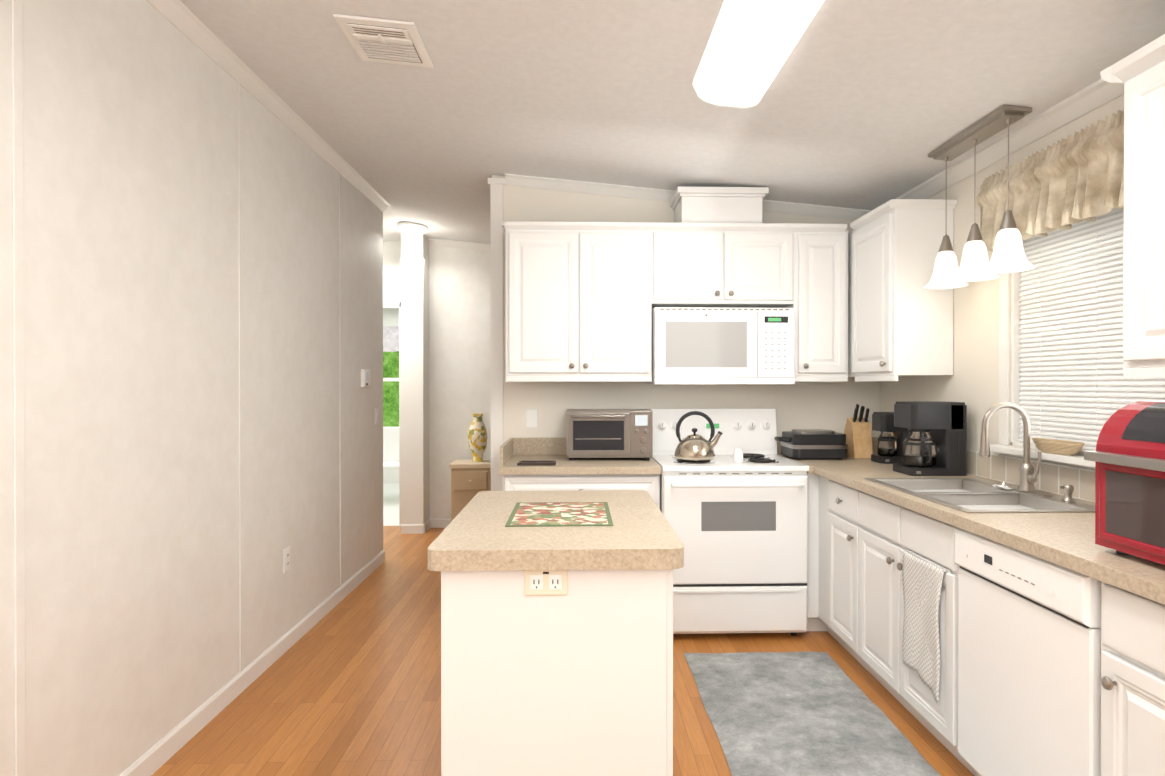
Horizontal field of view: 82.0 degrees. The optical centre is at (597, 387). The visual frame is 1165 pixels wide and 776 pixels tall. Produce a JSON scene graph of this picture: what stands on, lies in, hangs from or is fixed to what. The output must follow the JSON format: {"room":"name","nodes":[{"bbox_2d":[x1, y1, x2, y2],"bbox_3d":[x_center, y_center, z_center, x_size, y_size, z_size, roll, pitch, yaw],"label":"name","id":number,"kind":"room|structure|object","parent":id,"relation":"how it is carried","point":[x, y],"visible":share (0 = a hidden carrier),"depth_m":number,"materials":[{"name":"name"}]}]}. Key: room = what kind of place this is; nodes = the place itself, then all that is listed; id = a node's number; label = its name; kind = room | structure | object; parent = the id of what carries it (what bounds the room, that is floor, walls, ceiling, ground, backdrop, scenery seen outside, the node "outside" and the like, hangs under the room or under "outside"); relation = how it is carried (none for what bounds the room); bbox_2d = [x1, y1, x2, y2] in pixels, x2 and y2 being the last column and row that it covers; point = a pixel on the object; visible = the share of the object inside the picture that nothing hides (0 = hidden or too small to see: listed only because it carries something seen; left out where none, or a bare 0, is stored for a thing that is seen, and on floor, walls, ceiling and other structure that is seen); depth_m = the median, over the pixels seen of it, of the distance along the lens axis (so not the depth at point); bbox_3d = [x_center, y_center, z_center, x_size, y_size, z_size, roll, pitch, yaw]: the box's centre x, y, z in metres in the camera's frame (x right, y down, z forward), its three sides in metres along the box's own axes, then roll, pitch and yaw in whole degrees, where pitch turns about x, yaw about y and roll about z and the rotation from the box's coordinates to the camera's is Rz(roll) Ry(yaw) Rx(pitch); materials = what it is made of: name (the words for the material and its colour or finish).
{"room":"kitchen","nodes":[
{"label":"kitchen","id":0,"kind":"room"},
{"bbox_2d":[0,0,382,775],"bbox_3d":[-1.565,-0.024,1.038,0.100,2.740,8.200,0,0,-2],"label":"wall","id":1,"kind":"structure","parent":0,"point":[132,352],"depth_m":2.39,"materials":[{"name":"paint"}]},
{"bbox_2d":[12,0,25,775],"bbox_3d":[-1.535,-0.035,1.779,0.005,2.585,0.032,0,0,-2],"label":"batten","id":2,"kind":"object","parent":1,"relation":"attached to","point":[18,380],"depth_m":1.77,"materials":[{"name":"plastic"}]},
{"bbox_2d":[238,84,243,671],"bbox_3d":[-1.571,-0.040,2.958,0.005,2.585,0.032,0,0,-2],"label":"batten","id":3,"kind":"object","parent":1,"relation":"attached to","point":[240,89],"depth_m":2.96,"materials":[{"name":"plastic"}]},
{"bbox_2d":[119,550,384,775],"bbox_3d":[-1.509,1.304,1.045,0.012,0.085,8.200,0,0,-2],"label":"baseboard","id":4,"kind":"structure","parent":1,"relation":"attached to","point":[158,755],"depth_m":2.90,"materials":[{"name":"white wood"}]},
{"bbox_2d":[146,0,390,211],"bbox_3d":[-1.485,-1.364,1.034,0.060,0.070,8.200,0,0,-2],"label":"crown molding","id":5,"kind":"structure","parent":1,"relation":"attached to","point":[179,15],"depth_m":3.02,"materials":[{"name":"white wood"}]},
{"bbox_2d":[283,546,289,572],"bbox_3d":[-1.583,0.876,3.421,0.009,0.118,0.072,0,0,-2],"label":"electrical outlet plate","id":6,"kind":"object","parent":1,"relation":"attached to","point":[286,559],"visible":1,"depth_m":3.41,"materials":[{"name":"white plastic"}]},
{"bbox_2d":[339,174,341,586],"bbox_3d":[-1.610,-0.046,4.208,0.005,2.585,0.032,0,0,-2],"label":"batten","id":7,"kind":"object","parent":1,"relation":"attached to","point":[340,176],"depth_m":4.20,"materials":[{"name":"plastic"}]},
{"bbox_2d":[361,369,370,386],"bbox_3d":[-1.611,-0.068,4.670,0.030,0.125,0.135,0,0,-2],"label":"thermostat","id":8,"kind":"object","parent":1,"relation":"attached to","point":[365,377],"visible":1,"depth_m":4.63,"materials":[{"name":"white plastic"}]},
{"bbox_2d":[375,408,377,424],"bbox_3d":[-1.629,0.209,4.957,0.012,0.118,0.072,0,0,-2],"label":"switch plate","id":9,"kind":"object","parent":1,"relation":"attached to","point":[376,415],"visible":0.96,"depth_m":4.94,"materials":[{"name":"white plastic"}]},
{"bbox_2d":[383,309,398,482],"bbox_3d":[-1.878,0.058,9.282,3.400,2.500,0.100,0,0,-2],"label":"wall","id":10,"kind":"structure","parent":0,"point":[390,317],"depth_m":9.19,"materials":[{"name":"white paint"}]},
{"bbox_2d":[383,326,398,351],"bbox_3d":[-1.875,-0.666,9.169,3.200,0.350,0.040,0,0,-2],"label":"valance","id":11,"kind":"object","parent":10,"relation":"attached to","point":[390,338],"visible":0.08,"depth_m":9.14,"materials":[{"name":"grey fabric"}]},
{"bbox_2d":[383,240,490,518],"bbox_3d":[-0.840,-0.048,6.412,5.300,2.740,0.100,0,0,-2],"label":"wall","id":12,"kind":"structure","parent":0,"point":[459,337],"depth_m":6.35,"materials":[{"name":"paint"}]},
{"bbox_2d":[383,281,400,527],"bbox_3d":[-2.302,0.157,6.312,0.990,2.330,0.012,0,0,-2],"label":"door frame","id":13,"kind":"structure","parent":12,"relation":"attached to","point":[387,285],"depth_m":6.32,"materials":[{"name":"white wood"}]},
{"bbox_2d":[427,518,450,529],"bbox_3d":[-1.118,1.279,6.354,0.940,0.085,0.012,0,0,-2],"label":"baseboard","id":14,"kind":"structure","parent":12,"relation":"attached to","point":[431,523],"depth_m":6.34,"materials":[{"name":"white wood"}]},
{"bbox_2d":[428,238,490,251],"bbox_3d":[-0.837,-1.311,6.327,1.500,0.207,0.060,0,0,-2],"label":"crown molding","id":15,"kind":"structure","parent":12,"relation":"attached to","point":[432,242],"depth_m":6.31,"materials":[{"name":"white wood"}]},
{"bbox_2d":[151,483,973,775],"bbox_3d":[-0.763,1.387,3.120,5.450,0.100,12.500,0,0,-2],"label":"floor","id":16,"kind":"structure","parent":0,"point":[349,684],"depth_m":2.90,"materials":[{"name":"laminate"}]},
{"bbox_2d":[383,427,398,468],"bbox_3d":[-2.434,0.889,7.818,0.540,0.848,0.460,0,0,-2],"label":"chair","id":17,"kind":"object","parent":16,"relation":"on","point":[390,447],"visible":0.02,"depth_m":8.01,"materials":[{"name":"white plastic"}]},
{"bbox_2d":[401,233,428,523],"bbox_3d":[-1.685,-0.048,6.261,0.200,2.740,0.350,0,0,-2],"label":"wall post","id":18,"kind":"object","parent":16,"relation":"on","point":[414,380],"visible":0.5,"depth_m":6.09,"materials":[{"name":"white paint"}]},
{"bbox_2d":[449,459,490,521],"bbox_3d":[-1.125,0.996,6.090,0.370,0.650,0.406,0,0,-2],"label":"side table","id":19,"kind":"object","parent":16,"relation":"on","point":[470,479],"visible":0.48,"depth_m":5.92,"materials":[{"name":"beige wood"}]},
{"bbox_2d":[468,413,486,461],"bbox_3d":[-1.085,0.451,6.087,0.176,0.437,0.176,0,0,-2],"label":"vase","id":20,"kind":"object","parent":19,"relation":"on","point":[477,437],"visible":1,"depth_m":6.03,"materials":[{"name":"ceramic"}]},
{"bbox_2d":[427,490,683,775],"bbox_3d":[-0.121,0.880,2.246,0.685,0.918,0.982,0,0,-2],"label":"kitchen island","id":21,"kind":"object","parent":16,"relation":"on","point":[577,680],"visible":1,"depth_m":1.79,"materials":[{"name":"white wood"}]},
{"bbox_2d":[524,570,567,595],"bbox_3d":[-0.136,0.517,1.784,0.116,0.072,0.010,0,0,-2],"label":"outlet","id":22,"kind":"object","parent":21,"relation":"attached to","point":[545,582],"visible":0.96,"depth_m":1.78,"materials":[{"name":"beige plastic"}]},
{"bbox_2d":[505,502,612,526],"bbox_3d":[-0.121,0.419,2.242,0.330,0.003,0.405,0,0,-2],"label":"placemat","id":23,"kind":"object","parent":21,"relation":"on","point":[529,514],"visible":1,"depth_m":2.21,"materials":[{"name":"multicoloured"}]},
{"bbox_2d":[499,438,661,508],"bbox_3d":[-0.097,0.820,3.835,0.856,1.023,0.640,0,0,-2],"label":"base cabinet","id":24,"kind":"object","parent":16,"relation":"on","point":[564,473],"visible":0.17,"depth_m":3.55,"materials":[{"name":"white"}]},
{"bbox_2d":[517,460,555,464],"bbox_3d":[-0.327,0.407,3.641,0.205,0.013,0.125,0,0,-2],"label":"tray","id":25,"kind":"object","parent":24,"relation":"on","point":[548,462],"visible":1,"depth_m":3.61,"materials":[{"name":"brown"}]},
{"bbox_2d":[566,409,652,460],"bbox_3d":[0.067,0.270,3.930,0.490,0.284,0.350,0,0,-2],"label":"toaster oven","id":26,"kind":"object","parent":24,"relation":"on","point":[609,433],"visible":1,"depth_m":3.79,"materials":[{"name":"silver metal"}]},
{"bbox_2d":[649,408,808,635],"bbox_3d":[0.721,0.730,3.802,0.774,1.203,0.711,0,0,-2],"label":"range","id":27,"kind":"object","parent":16,"relation":"on","point":[740,530],"visible":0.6,"depth_m":3.52,"materials":[{"name":"white metal"}]},
{"bbox_2d":[674,411,722,460],"bbox_3d":[0.562,0.260,3.705,0.269,0.266,0.224,0,0,-2],"label":"kettle","id":28,"kind":"object","parent":27,"relation":"on","point":[694,446],"visible":1,"depth_m":3.65,"materials":[{"name":"silver metal"}]},
{"bbox_2d":[733,449,742,462],"bbox_3d":[0.775,0.370,3.678,0.055,0.075,0.056,0,0,-2],"label":"salt shaker","id":29,"kind":"object","parent":27,"relation":"on","point":[737,455],"visible":1,"depth_m":3.66,"materials":[{"name":"white ceramic"}]},
{"bbox_2d":[683,651,940,775],"bbox_3d":[0.828,1.331,2.297,0.726,0.017,2.159,0,0,-2],"label":"rug","id":30,"kind":"object","parent":16,"relation":"on","point":[807,713],"visible":1,"depth_m":2.67,"materials":[{"name":"grey fabric"}]},
{"bbox_2d":[807,473,824,630],"bbox_3d":[1.451,0.893,3.817,0.674,0.876,0.771,0,0,-2],"label":"base cabinet","id":31,"kind":"object","parent":16,"relation":"on","point":[816,481],"depth_m":3.60,"materials":[{"name":"white wood"}]},
{"bbox_2d":[825,481,852,655],"bbox_3d":[1.495,0.896,3.251,0.621,0.876,0.363,0,0,-2],"label":"base cabinet","id":32,"kind":"object","parent":16,"relation":"on","point":[838,498],"depth_m":3.28,"materials":[{"name":"white wood"}]},
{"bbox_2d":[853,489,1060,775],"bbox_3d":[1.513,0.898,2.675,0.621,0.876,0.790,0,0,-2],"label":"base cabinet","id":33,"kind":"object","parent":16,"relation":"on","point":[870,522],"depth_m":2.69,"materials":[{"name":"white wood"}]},
{"bbox_2d":[902,550,951,704],"bbox_3d":[1.203,0.865,2.464,0.048,0.470,0.273,0,0,-2],"label":"hanging towel","id":34,"kind":"object","parent":33,"relation":"hanging from","point":[922,578],"visible":0.98,"depth_m":2.46,"materials":[{"name":"white fabric"}]},
{"bbox_2d":[777,453,1164,604],"bbox_3d":[1.493,0.440,2.393,0.678,0.040,3.616,0,0,-2],"label":"countertop","id":35,"kind":"structure","parent":33,"relation":"on","point":[1067,540],"depth_m":2.03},
{"bbox_2d":[774,429,847,459],"bbox_3d":[1.247,0.331,3.970,0.393,0.161,0.289,0,0,-2],"label":"grill","id":36,"kind":"object","parent":35,"relation":"on","point":[798,444],"visible":1,"depth_m":3.83,"materials":[{"name":"grey plastic"}]},
{"bbox_2d":[844,404,872,457],"bbox_3d":[1.560,0.253,4.011,0.110,0.317,0.180,0,0,-2],"label":"knife block","id":37,"kind":"object","parent":35,"relation":"on","point":[857,431],"visible":0.98,"depth_m":3.95,"materials":[{"name":"brown wood"}]},
{"bbox_2d":[871,412,908,463],"bbox_3d":[1.649,0.275,3.732,0.190,0.277,0.163,0,0,-2],"label":"coffee maker","id":38,"kind":"object","parent":35,"relation":"on","point":[891,439],"visible":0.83,"depth_m":3.69,"materials":[{"name":"grey plastic"}]},
{"bbox_2d":[893,401,966,475],"bbox_3d":[1.618,0.242,3.264,0.270,0.347,0.216,0,0,-2],"label":"coffee maker","id":39,"kind":"object","parent":35,"relation":"on","point":[935,442],"visible":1,"depth_m":3.17,"materials":[{"name":"grey plastic"}]},
{"bbox_2d":[865,477,1094,553],"bbox_3d":[1.492,0.502,2.660,0.524,0.179,0.804,0,0,-2],"label":"sink","id":40,"kind":"object","parent":35,"relation":"in","point":[967,494],"depth_m":2.64,"materials":[{"name":"silver metal"}]},
{"bbox_2d":[991,482,1014,490],"bbox_3d":[1.615,0.392,2.664,0.078,0.038,0.082,0,0,-2],"label":"strainer","id":41,"kind":"object","parent":35,"relation":"on","point":[1003,487],"visible":1,"depth_m":2.64,"materials":[{"name":"silver metal"}]},
{"bbox_2d":[979,402,1052,496],"bbox_3d":[1.629,0.234,2.663,0.221,0.356,0.250,0,0,-2],"label":"faucet","id":42,"kind":"object","parent":35,"relation":"on","point":[1028,477],"visible":0.98,"depth_m":2.65,"materials":[{"name":"silver metal"}]},
{"bbox_2d":[1059,485,1074,501],"bbox_3d":[1.711,0.383,2.441,0.050,0.061,0.040,0,0,-2],"label":"soap dispenser","id":43,"kind":"object","parent":35,"relation":"on","point":[1068,490],"visible":0.98,"depth_m":2.43,"materials":[{"name":"silver metal"}]},
{"bbox_2d":[1084,400,1164,564],"bbox_3d":[1.479,0.228,1.542,0.415,0.390,0.420,0,0,-2],"label":"bread box","id":44,"kind":"object","parent":35,"relation":"on","point":[1127,456],"visible":1,"depth_m":1.63,"materials":[{"name":"red metal"}]},
{"bbox_2d":[955,527,1100,775],"bbox_3d":[1.518,0.904,1.977,0.620,0.872,0.592,0,0,-2],"label":"dishwasher","id":45,"kind":"object","parent":16,"relation":"on","point":[1029,664],"visible":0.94,"depth_m":1.91,"materials":[{"name":"white metal"}]},
{"bbox_2d":[1101,585,1164,775],"bbox_3d":[1.551,0.904,1.436,0.621,0.876,0.481,0,0,-2],"label":"base cabinet","id":46,"kind":"object","parent":16,"relation":"on","point":[1132,628],"depth_m":1.55,"materials":[{"name":"white wood"}]},
{"bbox_2d":[180,0,1164,243],"bbox_3d":[-0.719,-1.260,1.658,5.450,0.384,9.600,0,0,-2],"label":"ceiling","id":47,"kind":"structure","parent":0,"point":[867,104],"depth_m":2.77,"materials":[{"name":"white paint"}]},
{"bbox_2d":[333,14,432,67],"bbox_3d":[-0.804,-1.315,2.558,0.285,0.044,0.325,0,0,-2],"label":"ceiling vent","id":48,"kind":"object","parent":47,"relation":"in","point":[385,41],"visible":0.96,"depth_m":2.51,"materials":[{"name":"white"}]},
{"bbox_2d":[397,222,426,236],"bbox_3d":[-1.591,-1.353,5.773,0.250,0.093,0.250,0,0,-2],"label":"light","id":49,"kind":"object","parent":47,"relation":"attached to","point":[412,229],"visible":0.98,"depth_m":5.70,"materials":[{"name":"white glass"}]},
{"bbox_2d":[692,0,823,108],"bbox_3d":[0.544,-1.166,2.078,0.290,0.095,1.220,0,0,-2],"label":"fluorescent ceiling light","id":50,"kind":"object","parent":47,"relation":"attached to","point":[751,44],"visible":1,"depth_m":2.25,"materials":[{"name":"white plastic"}]},
{"bbox_2d":[924,105,1034,288],"bbox_3d":[1.634,-0.791,2.898,0.184,0.633,0.634,0,0,-2],"label":"pendant light","id":51,"kind":"object","parent":47,"relation":"hanging from","point":[1008,255],"visible":1,"depth_m":2.85,"materials":[{"name":"white glass"}]},
{"bbox_2d":[492,175,879,443],"bbox_3d":[0.563,-0.002,4.224,2.430,2.667,0.100,0,0,-2],"label":"wall","id":52,"kind":"structure","parent":0,"point":[816,405],"depth_m":4.16,"materials":[{"name":"beige paint"}]},
{"bbox_2d":[526,409,537,427],"bbox_3d":[-0.404,0.188,4.139,0.072,0.118,0.012,0,0,-2],"label":"switch plate","id":53,"kind":"object","parent":52,"relation":"attached to","point":[531,418],"visible":1,"depth_m":4.14,"materials":[{"name":"white plastic"}]},
{"bbox_2d":[502,221,653,377],"bbox_3d":[-0.109,-0.507,3.986,0.839,0.878,0.326,0,0,-2],"label":"upper cabinet","id":54,"kind":"object","parent":52,"relation":"attached to","point":[583,299],"depth_m":3.83,"materials":[{"name":"white wood"}]},
{"bbox_2d":[488,173,871,490],"bbox_3d":[0.554,0.007,4.197,2.450,2.649,0.155,0,0,-2],"label":"trim","id":55,"kind":"structure","parent":52,"relation":"attached to","point":[496,192],"depth_m":4.12,"materials":[{"name":"white wood"}]},
{"bbox_2d":[670,186,765,221],"bbox_3d":[0.720,-1.052,4.023,0.470,0.208,0.297,0,0,-2],"label":"cover","id":56,"kind":"object","parent":52,"relation":"attached to","point":[711,204],"depth_m":3.87,"materials":[{"name":"white wood"}]},
{"bbox_2d":[654,218,797,307],"bbox_3d":[0.723,-0.717,4.011,0.825,0.458,0.326,0,0,-2],"label":"upper cabinet","id":57,"kind":"object","parent":52,"relation":"attached to","point":[697,263],"depth_m":3.85,"materials":[{"name":"white wood"}]},
{"bbox_2d":[648,307,794,383],"bbox_3d":[0.721,-0.240,3.986,0.800,0.435,0.379,0,0,-2],"label":"microwave","id":58,"kind":"object","parent":57,"relation":"attached to","point":[695,345],"visible":1,"depth_m":3.80,"materials":[{"name":"white plastic"}]},
{"bbox_2d":[786,223,847,377],"bbox_3d":[1.295,-0.507,4.029,0.320,0.878,0.326,0,0,-2],"label":"upper cabinet","id":59,"kind":"object","parent":52,"relation":"attached to","point":[821,312],"depth_m":3.87,"materials":[{"name":"white wood"}]},
{"bbox_2d":[777,437,878,452],"bbox_3d":[1.438,0.359,4.190,0.678,0.104,0.019,0,0,-2],"label":"backsplash","id":60,"kind":"structure","parent":52,"relation":"attached to","point":[874,439],"depth_m":4.19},
{"bbox_2d":[880,94,1123,469],"bbox_3d":[1.905,0.113,1.745,0.100,2.460,9.400,0,0,-2],"label":"wall","id":61,"kind":"structure","parent":0,"point":[972,382],"depth_m":3.21,"materials":[{"name":"beige paint"}]},
{"bbox_2d":[848,199,957,381],"bbox_3d":[1.614,-0.490,3.773,0.350,0.908,0.856,0,0,-2],"label":"upper cabinet","id":62,"kind":"object","parent":61,"relation":"attached to","point":[900,320],"visible":0.98,"depth_m":3.38,"materials":[{"name":"white wood"}]},
{"bbox_2d":[896,79,1123,198],"bbox_3d":[1.859,-1.052,0.623,0.060,0.070,7.170,0,0,-2],"label":"crown molding","id":63,"kind":"structure","parent":61,"relation":"attached to","point":[1101,92],"depth_m":2.79,"materials":[{"name":"white wood"}]},
{"bbox_2d":[990,208,1123,467],"bbox_3d":[1.844,-0.269,2.494,0.174,1.103,1.045,0,0,-2],"label":"window","id":64,"kind":"structure","parent":61,"relation":"in","point":[1002,446],"depth_m":2.93,"materials":[{"name":"white"}]},
{"bbox_2d":[976,110,1123,251],"bbox_3d":[1.771,-0.778,2.542,0.086,0.349,1.048,0,0,-2],"label":"window valance","id":65,"kind":"object","parent":64,"relation":"attached to","point":[1070,180],"visible":0.79,"depth_m":2.56,"materials":[{"name":"fabric"}]},
{"bbox_2d":[1032,438,1084,454],"bbox_3d":[1.787,0.229,2.602,0.076,0.050,0.270,0,0,-2],"label":"basket","id":66,"kind":"object","parent":64,"relation":"on","point":[1057,446],"visible":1,"depth_m":2.56,"materials":[{"name":"wicker"}]},
{"bbox_2d":[1017,208,1164,450],"bbox_3d":[1.862,-0.253,2.495,0.036,0.978,0.863,0,0,-2],"label":"window blinds","id":67,"kind":"object","parent":64,"relation":"attached to","point":[1076,386],"visible":0.67,"depth_m":2.60,"materials":[{"name":"white plastic"}]},
{"bbox_2d":[1100,34,1164,377],"bbox_3d":[1.688,-0.483,1.397,0.350,0.915,1.222,0,0,-2],"label":"upper cabinet","id":68,"kind":"object","parent":61,"relation":"attached to","point":[1140,73],"visible":1,"depth_m":1.88,"materials":[{"name":"white wood"}]},
{"label":"outside","id":69,"kind":"structure","parent":0,"visible":0},
{"bbox_2d":[383,351,398,426],"bbox_3d":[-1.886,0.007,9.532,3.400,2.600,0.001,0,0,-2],"label":"garden","id":70,"kind":"object","parent":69,"point":[390,393],"depth_m":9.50,"materials":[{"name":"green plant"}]}
]}

